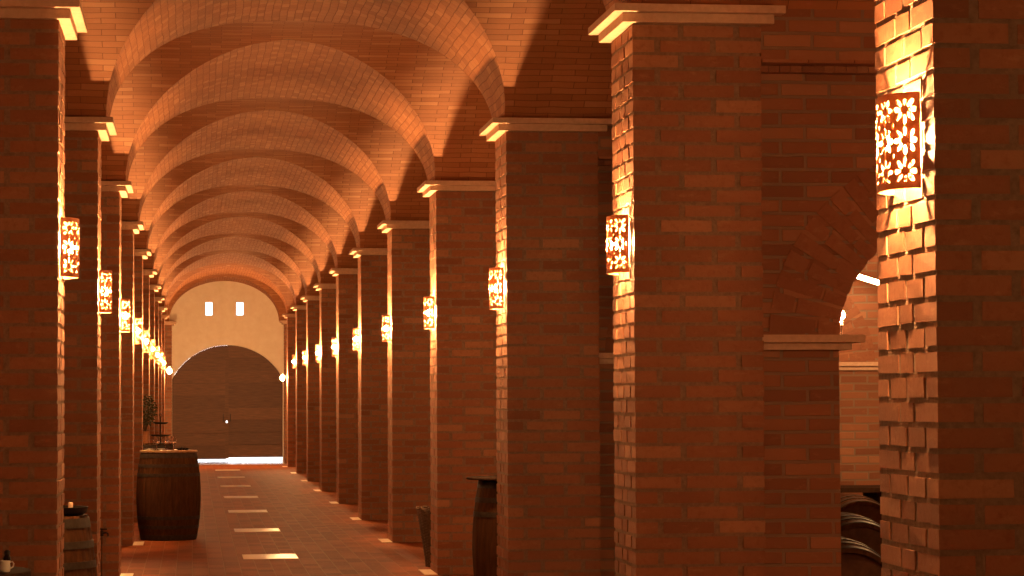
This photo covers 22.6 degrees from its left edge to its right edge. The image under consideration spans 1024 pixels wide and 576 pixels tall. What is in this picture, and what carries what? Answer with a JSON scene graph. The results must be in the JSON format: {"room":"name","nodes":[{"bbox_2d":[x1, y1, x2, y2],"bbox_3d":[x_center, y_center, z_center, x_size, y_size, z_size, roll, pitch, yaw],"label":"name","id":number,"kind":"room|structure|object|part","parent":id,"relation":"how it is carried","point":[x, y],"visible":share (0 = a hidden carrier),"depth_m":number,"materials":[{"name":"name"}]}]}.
{"room":"wine cellar","nodes":[
{"label":"wine cellar","id":0,"kind":"room"},
{"bbox_2d":[169,265,283,460],"bbox_3d":[-5.860,1.863,65.740,8.190,5.100,0.400,0,-2,-7],"label":"wall","id":1,"kind":"structure","parent":0,"point":[259,330],"depth_m":65.42,"materials":[{"name":"beige paint"}]},
{"bbox_2d":[205,302,212,315],"bbox_3d":[-7.740,0.532,65.584,0.200,0.355,0.040,0,-2,-7],"label":"window","id":2,"kind":"structure","parent":1,"relation":"in","point":[208,305],"depth_m":65.58,"materials":[{"name":"glass"}]},
{"bbox_3d":[-7.740,0.532,65.584,0.170,0.325,0.004,0,-2,-7],"label":"pane","id":3,"kind":"part","parent":2,"relation":"part of","materials":[{"name":"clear glass"}]},
{"bbox_2d":[172,345,282,458],"bbox_3d":[-7.283,2.912,65.731,2.925,2.929,0.118,0,-2,-7],"label":"door","id":4,"kind":"structure","parent":1,"relation":"in","point":[237,385],"depth_m":65.73,"materials":[{"name":"brown wood"}]},
{"bbox_2d":[236,302,243,314],"bbox_3d":[-6.961,0.533,65.681,0.203,0.355,0.040,0,-2,-7],"label":"window","id":5,"kind":"structure","parent":1,"relation":"in","point":[239,305],"depth_m":65.68,"materials":[{"name":"glass"}]},
{"bbox_2d":[120,460,473,575],"bbox_3d":[-1.540,3.019,30.986,8.890,0.205,70.281,0,-2,-7],"label":"floor","id":6,"kind":"structure","parent":0,"point":[258,517],"depth_m":29.25,"materials":[{"name":"tile"}]},
{"bbox_2d":[0,0,86,575],"bbox_3d":[-2.567,0.385,12.753,0.877,3.536,0.870,0,-2,-7],"label":"brick pillar","id":7,"kind":"structure","parent":6,"relation":"on","point":[33,33],"depth_m":12.47,"materials":[{"name":"brick"}]},
{"bbox_2d":[59,217,79,278],"bbox_3d":[-2.199,-0.196,12.784,0.091,0.292,0.304,0,-2,-7],"label":"wall lamp","id":8,"kind":"object","parent":7,"relation":"attached to","point":[65,240],"visible":1,"depth_m":12.67,"materials":[{"name":"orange metal"}]},
{"bbox_2d":[63,514,96,575],"bbox_3d":[-2.544,1.690,13.490,0.730,0.990,0.730,-1,-3,20],"label":"wine barrel","id":9,"kind":"object","parent":6,"relation":"on","point":[79,555],"visible":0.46,"depth_m":13.34,"materials":[{"name":"brown wood"}]},
{"bbox_2d":[63,505,87,515],"bbox_3d":[-2.395,1.170,13.470,0.344,0.046,0.344,0,-2,-7],"label":"bowl","id":10,"kind":"object","parent":9,"relation":"on","point":[77,510],"visible":0.44,"depth_m":13.38,"materials":[{"name":"black ceramic"}]},
{"bbox_2d":[63,117,116,575],"bbox_3d":[-3.214,0.609,17.956,0.877,3.536,0.870,0,-2,-7],"label":"brick pillar","id":11,"kind":"structure","parent":6,"relation":"on","point":[83,137],"depth_m":17.68,"materials":[{"name":"brick"}]},
{"bbox_2d":[98,270,111,312],"bbox_3d":[-2.846,0.027,17.986,0.091,0.292,0.304,0,-2,-7],"label":"wall lamp","id":12,"kind":"object","parent":11,"relation":"attached to","point":[107,286],"visible":1,"depth_m":17.87,"materials":[{"name":"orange metal"}]},
{"bbox_2d":[100,181,133,575],"bbox_3d":[-3.861,0.832,23.159,0.877,3.536,0.870,0,-2,-7],"label":"brick pillar","id":13,"kind":"structure","parent":6,"relation":"on","point":[112,192],"depth_m":22.86,"materials":[{"name":"brick"}]},
{"bbox_2d":[100,528,108,575],"bbox_3d":[-3.611,2.358,22.764,0.093,0.452,0.038,-1,-3,15],"label":"water tap","id":14,"kind":"object","parent":13,"relation":"attached to","point":[102,533],"visible":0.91,"depth_m":22.77,"materials":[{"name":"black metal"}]},
{"bbox_3d":[-3.611,2.177,22.770,0.091,0.047,0.030,-1,-3,20],"label":"spout","id":15,"kind":"part","parent":14,"relation":"part of","materials":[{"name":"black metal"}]},
{"bbox_2d":[120,299,129,331],"bbox_3d":[-3.492,0.251,23.189,0.091,0.292,0.304,0,-2,-7],"label":"wall lamp","id":16,"kind":"object","parent":13,"relation":"attached to","point":[126,311],"visible":1,"depth_m":23.08,"materials":[{"name":"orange metal"}]},
{"bbox_2d":[120,221,143,545],"bbox_3d":[-4.508,1.056,28.361,0.877,3.536,0.870,0,-2,-7],"label":"brick pillar","id":17,"kind":"structure","parent":6,"relation":"on","point":[129,228],"depth_m":28.07,"materials":[{"name":"brick"}]},
{"bbox_2d":[133,317,141,343],"bbox_3d":[-4.139,0.475,28.392,0.091,0.292,0.304,0,-2,-7],"label":"wall lamp","id":18,"kind":"object","parent":17,"relation":"attached to","point":[138,333],"visible":1,"depth_m":28.28,"materials":[{"name":"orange metal"}]},
{"bbox_2d":[134,249,151,522],"bbox_3d":[-5.155,1.280,33.564,0.877,3.536,0.870,0,-2,-7],"label":"brick pillar","id":19,"kind":"structure","parent":6,"relation":"on","point":[139,254],"depth_m":33.28,"materials":[{"name":"brick"}]},
{"bbox_2d":[143,330,149,352],"bbox_3d":[-4.786,0.698,33.595,0.091,0.292,0.304,0,-2,-7],"label":"wall lamp","id":20,"kind":"object","parent":19,"relation":"attached to","point":[146,337],"visible":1,"depth_m":33.48,"materials":[{"name":"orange metal"}]},
{"bbox_2d":[143,269,156,442],"bbox_3d":[-5.802,1.503,38.767,0.877,3.536,0.870,0,-2,-7],"label":"brick pillar","id":21,"kind":"structure","parent":6,"relation":"on","point":[147,273],"depth_m":38.52,"materials":[{"name":"brick"}]},
{"bbox_2d":[149,339,154,358],"bbox_3d":[-5.433,0.922,38.797,0.091,0.292,0.304,0,-2,-7],"label":"wall lamp","id":22,"kind":"object","parent":21,"relation":"attached to","point":[152,344],"visible":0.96,"depth_m":38.68,"materials":[{"name":"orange metal"}]},
{"bbox_2d":[149,285,160,442],"bbox_3d":[-6.449,1.727,43.970,0.877,3.536,0.870,0,-2,-7],"label":"brick pillar","id":23,"kind":"structure","parent":6,"relation":"on","point":[153,288],"depth_m":43.72,"materials":[{"name":"brick"}]},
{"bbox_2d":[155,346,159,363],"bbox_3d":[-6.080,1.146,44.000,0.091,0.292,0.304,0,-2,-7],"label":"wall lamp","id":24,"kind":"object","parent":23,"relation":"attached to","point":[157,351],"visible":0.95,"depth_m":43.88,"materials":[{"name":"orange metal"}]},
{"bbox_2d":[154,297,163,434],"bbox_3d":[-7.095,1.950,49.172,0.877,3.536,0.870,0,-2,-7],"label":"brick pillar","id":25,"kind":"structure","parent":6,"relation":"on","point":[158,300],"depth_m":48.93,"materials":[{"name":"brick"}]},
{"bbox_2d":[159,352,162,366],"bbox_3d":[-6.727,1.369,49.203,0.091,0.292,0.304,0,-2,-7],"label":"wall lamp","id":26,"kind":"object","parent":25,"relation":"attached to","point":[161,353],"visible":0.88,"depth_m":49.09,"materials":[{"name":"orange metal"}]},
{"bbox_2d":[143,443,175,449],"bbox_3d":[-4.902,2.608,34.883,0.730,0.990,0.730,-3,-3,43],"label":"wine barrel","id":27,"kind":"object","parent":6,"relation":"on","point":[146,446],"visible":0.09,"depth_m":34.62,"materials":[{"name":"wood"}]},
{"bbox_2d":[143,394,157,442],"bbox_3d":[-5.028,1.786,35.109,0.370,0.672,0.362,0,-2,-7],"label":"potted plant","id":28,"kind":"object","parent":27,"relation":"on","point":[151,412],"visible":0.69,"depth_m":35.07,"materials":[{"name":"green plant"}]},
{"bbox_3d":[-5.018,2.040,35.094,0.132,0.165,0.132,0,-2,-7],"label":"pot","id":29,"kind":"part","parent":28,"relation":"part of","materials":[{"name":"ceramic"}]},
{"bbox_2d":[151,414,169,443],"bbox_3d":[-4.751,1.901,34.730,0.270,0.408,0.270,0,-2,-7],"label":"tray stand","id":30,"kind":"object","parent":27,"relation":"on","point":[160,422],"visible":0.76,"depth_m":34.66,"materials":[{"name":"black metal"}]},
{"bbox_2d":[159,307,166,442],"bbox_3d":[-7.742,2.174,54.375,0.877,3.536,0.870,0,-2,-7],"label":"brick pillar","id":31,"kind":"structure","parent":6,"relation":"on","point":[161,309],"depth_m":54.10,"materials":[{"name":"brick"}]},
{"bbox_2d":[162,356,165,369],"bbox_3d":[-7.373,1.593,54.406,0.091,0.292,0.304,0,-2,-7],"label":"wall lamp","id":32,"kind":"object","parent":31,"relation":"attached to","point":[164,357],"visible":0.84,"depth_m":54.29,"materials":[{"name":"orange metal"}]},
{"bbox_2d":[162,315,168,434],"bbox_3d":[-8.389,2.398,59.578,0.877,3.536,0.870,0,-2,-7],"label":"brick pillar","id":33,"kind":"structure","parent":6,"relation":"on","point":[164,317],"depth_m":59.34,"materials":[{"name":"brick"}]},
{"bbox_2d":[136,452,200,540],"bbox_3d":[-3.907,2.363,29.217,0.730,0.990,0.730,1,-3,-24],"label":"wine barrel","id":34,"kind":"object","parent":6,"relation":"on","point":[168,488],"visible":0.95,"depth_m":28.92,"materials":[{"name":"brown wood"}]},
{"bbox_2d":[140,450,196,452],"bbox_3d":[-3.909,1.858,29.239,0.652,0.022,0.652,0,-2,-7],"label":"round board","id":35,"kind":"object","parent":34,"relation":"on","point":[141,451],"visible":0.94,"depth_m":29.01,"materials":[{"name":"brown wood"}]},
{"bbox_2d":[153,436,159,450],"bbox_3d":[-4.026,1.760,29.097,0.080,0.162,0.080,0,-2,-7],"label":"wine glass","id":36,"kind":"object","parent":35,"relation":"on","point":[156,439],"visible":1,"depth_m":29.07,"materials":[{"name":"clear glass"}]},
{"bbox_2d":[153,436,159,444],"bbox_3d":[-4.026,1.726,29.099,0.080,0.094,0.080,0,-2,-7],"label":"bowl","id":37,"kind":"object","parent":36,"relation":"on","point":[156,440],"depth_m":29.07,"materials":[{"name":"clear glass"}]},
{"bbox_2d":[162,436,168,449],"bbox_3d":[-3.937,1.763,29.169,0.080,0.162,0.080,0,-2,-7],"label":"wine glass","id":38,"kind":"object","parent":35,"relation":"on","point":[165,439],"visible":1,"depth_m":29.14,"materials":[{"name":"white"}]},
{"bbox_2d":[162,436,168,443],"bbox_3d":[-3.937,1.729,29.170,0.080,0.094,0.080,0,-2,-7],"label":"bowl","id":39,"kind":"object","parent":38,"relation":"on","point":[165,439],"depth_m":29.14,"materials":[{"name":"clear glass"}]},
{"bbox_2d":[170,436,176,449],"bbox_3d":[-3.838,1.759,29.101,0.080,0.162,0.080,0,-2,-7],"label":"wine glass","id":40,"kind":"object","parent":35,"relation":"on","point":[173,439],"visible":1,"depth_m":29.07,"materials":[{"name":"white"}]},
{"bbox_2d":[170,436,176,443],"bbox_3d":[-3.838,1.725,29.102,0.080,0.094,0.080,0,-2,-7],"label":"bowl","id":41,"kind":"object","parent":40,"relation":"on","point":[173,439],"depth_m":29.07,"materials":[{"name":"clear glass"}]},
{"bbox_2d":[164,321,175,442],"bbox_3d":[-8.912,2.621,64.796,0.877,3.536,0.870,0,-2,-7],"label":"brick pillar","id":42,"kind":"structure","parent":6,"relation":"on","point":[168,324],"depth_m":64.52,"materials":[{"name":"brick"}]},
{"bbox_2d":[279,320,286,460],"bbox_3d":[-5.460,2.612,65.226,0.877,3.556,0.870,0,-2,-7],"label":"brick pillar","id":43,"kind":"structure","parent":6,"relation":"on","point":[283,322],"depth_m":64.90,"materials":[{"name":"brick"}]},
{"bbox_2d":[282,314,295,466],"bbox_3d":[-4.928,2.389,60.009,0.877,3.556,0.870,0,-2,-7],"label":"brick pillar","id":44,"kind":"structure","parent":6,"relation":"on","point":[291,330],"depth_m":59.66,"materials":[{"name":"brick"}]},
{"bbox_2d":[290,305,306,473],"bbox_3d":[-4.281,2.165,54.806,0.877,3.556,0.870,0,-2,-7],"label":"brick pillar","id":45,"kind":"structure","parent":6,"relation":"on","point":[300,311],"depth_m":54.46,"materials":[{"name":"brick"}]},
{"bbox_2d":[292,355,295,368],"bbox_3d":[-4.646,1.570,54.746,0.091,0.292,0.304,0,-2,-7],"label":"wall lamp","id":46,"kind":"object","parent":45,"relation":"attached to","point":[293,356],"visible":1,"depth_m":54.64,"materials":[{"name":"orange metal"}]},
{"bbox_2d":[300,296,319,481],"bbox_3d":[-3.634,1.942,49.603,0.877,3.556,0.870,0,-2,-7],"label":"brick pillar","id":47,"kind":"structure","parent":6,"relation":"on","point":[312,302],"depth_m":49.26,"materials":[{"name":"brick"}]},
{"bbox_2d":[302,350,306,364],"bbox_3d":[-3.999,1.346,49.543,0.091,0.292,0.304,0,-2,-7],"label":"wall lamp","id":48,"kind":"object","parent":47,"relation":"attached to","point":[304,352],"visible":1,"depth_m":49.44,"materials":[{"name":"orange metal"}]},
{"bbox_2d":[313,284,336,490],"bbox_3d":[-2.987,1.718,44.400,0.877,3.556,0.870,0,-2,-7],"label":"brick pillar","id":49,"kind":"structure","parent":6,"relation":"on","point":[328,459],"depth_m":44.05,"materials":[{"name":"brick"}]},
{"bbox_2d":[315,344,320,361],"bbox_3d":[-3.352,1.122,44.340,0.091,0.292,0.304,0,-2,-7],"label":"wall lamp","id":50,"kind":"object","parent":49,"relation":"attached to","point":[318,348],"visible":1,"depth_m":44.23,"materials":[{"name":"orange metal"}]},
{"bbox_2d":[329,268,358,503],"bbox_3d":[-2.340,1.494,39.198,0.877,3.556,0.870,0,-2,-7],"label":"brick pillar","id":51,"kind":"structure","parent":6,"relation":"on","point":[347,455],"depth_m":38.86,"materials":[{"name":"brick"}]},
{"bbox_2d":[332,337,337,356],"bbox_3d":[-2.705,0.899,39.138,0.091,0.292,0.304,0,-2,-7],"label":"wall lamp","id":52,"kind":"object","parent":51,"relation":"attached to","point":[334,344],"visible":1,"depth_m":39.02,"materials":[{"name":"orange metal"}]},
{"bbox_2d":[349,248,387,519],"bbox_3d":[-1.694,1.271,33.995,0.877,3.556,0.870,0,-2,-7],"label":"brick pillar","id":53,"kind":"structure","parent":6,"relation":"on","point":[372,262],"depth_m":33.65,"materials":[{"name":"brick"}]},
{"bbox_2d":[353,328,359,349],"bbox_3d":[-2.058,0.675,33.935,0.091,0.292,0.304,0,-2,-7],"label":"wall lamp","id":54,"kind":"object","parent":53,"relation":"attached to","point":[356,341],"visible":1,"depth_m":33.83,"materials":[{"name":"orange metal"}]},
{"bbox_2d":[377,220,430,542],"bbox_3d":[-1.047,1.047,28.792,0.877,3.556,0.870,0,-2,-7],"label":"brick pillar","id":55,"kind":"structure","parent":6,"relation":"on","point":[408,242],"depth_m":28.46,"materials":[{"name":"brick"}]},
{"bbox_2d":[382,315,390,341],"bbox_3d":[-1.411,0.452,28.732,0.091,0.292,0.304,0,-2,-7],"label":"wall lamp","id":56,"kind":"object","parent":55,"relation":"attached to","point":[385,318],"visible":1,"depth_m":28.62,"materials":[{"name":"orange metal"}]},
{"bbox_2d":[416,505,430,566],"bbox_3d":[-0.646,2.350,24.328,0.527,0.571,0.537,-1,-3,25],"label":"wicker basket","id":57,"kind":"object","parent":6,"relation":"on","point":[423,512],"visible":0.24,"depth_m":24.20,"materials":[{"name":"brown wicker"}]},
{"bbox_2d":[417,180,496,574],"bbox_3d":[-0.400,0.823,23.589,0.877,3.556,0.870,0,-2,-7],"label":"brick pillar","id":58,"kind":"structure","parent":6,"relation":"on","point":[462,215],"depth_m":23.27,"materials":[{"name":"brick"}]},
{"bbox_2d":[424,296,434,328],"bbox_3d":[-0.765,0.228,23.529,0.091,0.292,0.304,0,-2,-7],"label":"wall lamp","id":59,"kind":"object","parent":58,"relation":"attached to","point":[428,315],"visible":1,"depth_m":23.41,"materials":[{"name":"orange metal"}]},
{"bbox_2d":[472,480,497,575],"bbox_3d":[0.069,1.913,19.060,0.730,0.990,0.730,-1,-3,24],"label":"wine barrel","id":60,"kind":"object","parent":6,"relation":"on","point":[484,530],"visible":0.28,"depth_m":18.84,"materials":[{"name":"brown wood"}]},
{"bbox_2d":[466,475,496,480],"bbox_3d":[0.066,1.411,19.081,0.810,0.016,0.810,0,-2,-7],"label":"round board","id":61,"kind":"object","parent":60,"relation":"on","point":[494,477],"visible":0.34,"depth_m":18.94,"materials":[{"name":"brown wood"}]},
{"bbox_2d":[479,117,611,575],"bbox_3d":[0.247,0.600,18.387,0.877,3.556,0.870,0,-2,-7],"label":"brick pillar","id":62,"kind":"structure","parent":6,"relation":"on","point":[547,224],"depth_m":18.07,"materials":[{"name":"brick"}]},
{"bbox_2d":[489,267,503,309],"bbox_3d":[-0.118,0.004,18.326,0.091,0.292,0.304,0,-2,-7],"label":"wall lamp","id":63,"kind":"object","parent":62,"relation":"attached to","point":[494,292],"visible":1,"depth_m":18.22,"materials":[{"name":"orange metal"}]},
{"bbox_2d":[588,3,785,575],"bbox_3d":[0.894,0.376,13.184,0.877,3.556,0.870,0,-2,-7],"label":"brick pillar","id":64,"kind":"structure","parent":6,"relation":"on","point":[688,347],"depth_m":12.88,"materials":[{"name":"brick"}]},
{"bbox_2d":[606,214,628,274],"bbox_3d":[0.529,-0.219,13.124,0.091,0.292,0.304,0,-2,-7],"label":"wall lamp","id":65,"kind":"object","parent":64,"relation":"attached to","point":[612,232],"visible":1,"depth_m":13.02,"materials":[{"name":"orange metal"}]},
{"bbox_3d":[0.569,-0.219,13.129,0.010,0.100,0.060,0,-2,-7],"label":"plate","id":66,"kind":"part","parent":65,"relation":"part of","materials":[{"name":"metal"}]},
{"bbox_2d":[840,485,880,502],"bbox_3d":[2.896,2.163,22.860,1.250,0.785,0.700,0,-2,-7],"label":"side table","id":67,"kind":"object","parent":6,"relation":"on","point":[873,492],"visible":0.06,"depth_m":22.66,"materials":[{"name":"brown wood"}]},
{"bbox_2d":[874,0,1023,575],"bbox_3d":[1.541,0.152,7.981,0.877,3.556,0.870,0,-2,-7],"label":"brick pillar","id":68,"kind":"structure","parent":6,"relation":"on","point":[950,248],"depth_m":7.66,"materials":[{"name":"brick"}]},
{"bbox_2d":[875,92,921,195],"bbox_3d":[1.176,-0.443,7.921,0.091,0.292,0.304,0,-2,-7],"label":"wall lamp","id":69,"kind":"object","parent":68,"relation":"attached to","point":[887,164],"visible":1,"depth_m":7.82,"materials":[{"name":"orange metal"}]},
{"bbox_3d":[1.167,-0.441,7.920,0.042,0.054,0.040,0,-2,-7],"label":"bulb","id":70,"kind":"part","parent":69,"relation":"part of","materials":[{"name":"white glass"}]},
{"bbox_3d":[1.216,-0.443,7.926,0.010,0.100,0.060,0,-2,-7],"label":"plate","id":71,"kind":"part","parent":69,"relation":"part of","materials":[{"name":"metal"}]},
{"bbox_3d":[-2.019,1.486,8.742,0.730,0.990,0.730,1,-3,-32],"label":"wine barrel","id":72,"kind":"object","parent":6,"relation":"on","visible":0},
{"bbox_2d":[0,566,30,575],"bbox_3d":[-2.022,0.980,8.764,0.750,0.024,0.750,0,-2,-7],"label":"round board","id":73,"kind":"object","parent":72,"relation":"on","point":[15,571],"visible":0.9,"depth_m":8.74,"materials":[{"name":"brown wood"}]},
{"bbox_2d":[3,550,10,569],"bbox_3d":[-1.738,0.936,8.841,0.026,0.068,0.026,0,-2,-7],"label":"bottle","id":74,"kind":"object","parent":73,"relation":"on","point":[6,552],"visible":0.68,"depth_m":8.84,"materials":[{"name":"black glass"}]},
{"bbox_2d":[0,560,14,571],"bbox_3d":[-1.719,0.946,8.725,0.045,0.038,0.038,2,-3,-42],"label":"mug","id":75,"kind":"object","parent":73,"relation":"on","point":[5,566],"visible":1,"depth_m":8.71,"materials":[{"name":"white ceramic"}]},
{"bbox_3d":[1.837,2.148,14.887,0.540,0.150,0.670,0,-2,-7],"label":"cradle","id":76,"kind":"object","parent":6,"relation":"on","visible":0},
{"bbox_2d":[841,536,881,575],"bbox_3d":[1.835,1.798,14.902,0.730,0.730,0.990,0,-2,-7],"label":"wine barrel","id":77,"kind":"object","parent":76,"relation":"on","point":[857,559],"visible":0.33,"depth_m":14.46,"materials":[{"name":"brown wood"}]},
{"bbox_3d":[2.286,2.268,17.762,0.540,0.150,0.670,0,-2,-7],"label":"cradle","id":78,"kind":"object","parent":6,"relation":"on","visible":0},
{"bbox_2d":[841,512,881,554],"bbox_3d":[2.284,1.918,17.777,0.730,0.730,0.990,0,-2,-7],"label":"wine barrel","id":79,"kind":"object","parent":78,"relation":"on","point":[859,528],"visible":0.3,"depth_m":17.33,"materials":[{"name":"brown wood"}]},
{"bbox_3d":[2.779,2.413,21.246,0.540,0.150,0.670,0,-2,-7],"label":"cradle","id":80,"kind":"object","parent":6,"relation":"on","visible":0},
{"bbox_2d":[840,493,881,523],"bbox_3d":[2.778,2.063,21.261,0.730,0.730,0.990,0,-2,-7],"label":"wine barrel","id":81,"kind":"object","parent":80,"relation":"on","point":[853,503],"visible":0.16,"depth_m":20.82,"materials":[{"name":"brown wood"}]},
{"bbox_2d":[64,0,875,320],"bbox_3d":[-1.598,-1.156,31.465,8.190,1.080,72.379,0,-2,-7],"label":"ceiling","id":82,"kind":"structure","parent":0,"point":[369,102],"depth_m":22.96,"materials":[{"name":"brick"}]},
{"bbox_2d":[597,125,615,575],"bbox_3d":[2.306,0.602,18.674,3.495,3.555,0.744,0,-2,-7],"label":"wall","id":83,"kind":"structure","parent":0,"point":[605,207],"depth_m":18.28,"materials":[{"name":"brick"}]},
{"bbox_2d":[760,9,878,575],"bbox_3d":[2.953,0.378,13.471,3.495,3.555,0.744,0,-2,-7],"label":"wall","id":84,"kind":"structure","parent":0,"point":[818,83],"depth_m":13.11,"materials":[{"name":"brick"}]},
{"bbox_2d":[839,252,879,495],"bbox_3d":[1.659,0.826,23.877,3.495,3.555,0.744,0,-2,-7],"label":"wall","id":85,"kind":"structure","parent":0,"point":[858,366],"depth_m":23.89,"materials":[{"name":"brick"}]},
{"bbox_2d":[840,311,844,334],"bbox_3d":[1.722,0.184,13.429,0.046,0.137,0.046,0,-2,-7],"label":"lamp","id":86,"kind":"object","parent":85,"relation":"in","point":[843,313],"visible":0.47,"depth_m":13.42,"materials":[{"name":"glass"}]},
{"bbox_2d":[856,274,878,285],"bbox_3d":[3.161,-0.114,23.702,0.551,0.217,0.150,0,-2,-7],"label":"strip light","id":87,"kind":"object","parent":85,"relation":"attached to","point":[863,278],"visible":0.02,"depth_m":23.65,"materials":[{"name":"white plastic"}]},
{"bbox_2d":[877,256,880,473],"bbox_3d":[2.474,0.422,32.707,0.300,5.100,68.081,0,-2,-7],"label":"wall","id":88,"kind":"structure","parent":0,"point":[877,256],"depth_m":23.89,"materials":[{"name":"brick"}]},
{"label":"outside","id":89,"kind":"structure","parent":0,"visible":0},
{"bbox_2d":[198,457,282,460],"bbox_3d":[-11.822,5.824,95.087,80.000,0.230,59.600,0,-2,-7],"label":"ground","id":90,"kind":"structure","parent":89,"point":[230,458],"depth_m":68.03,"materials":[{"name":"white"}]}
]}

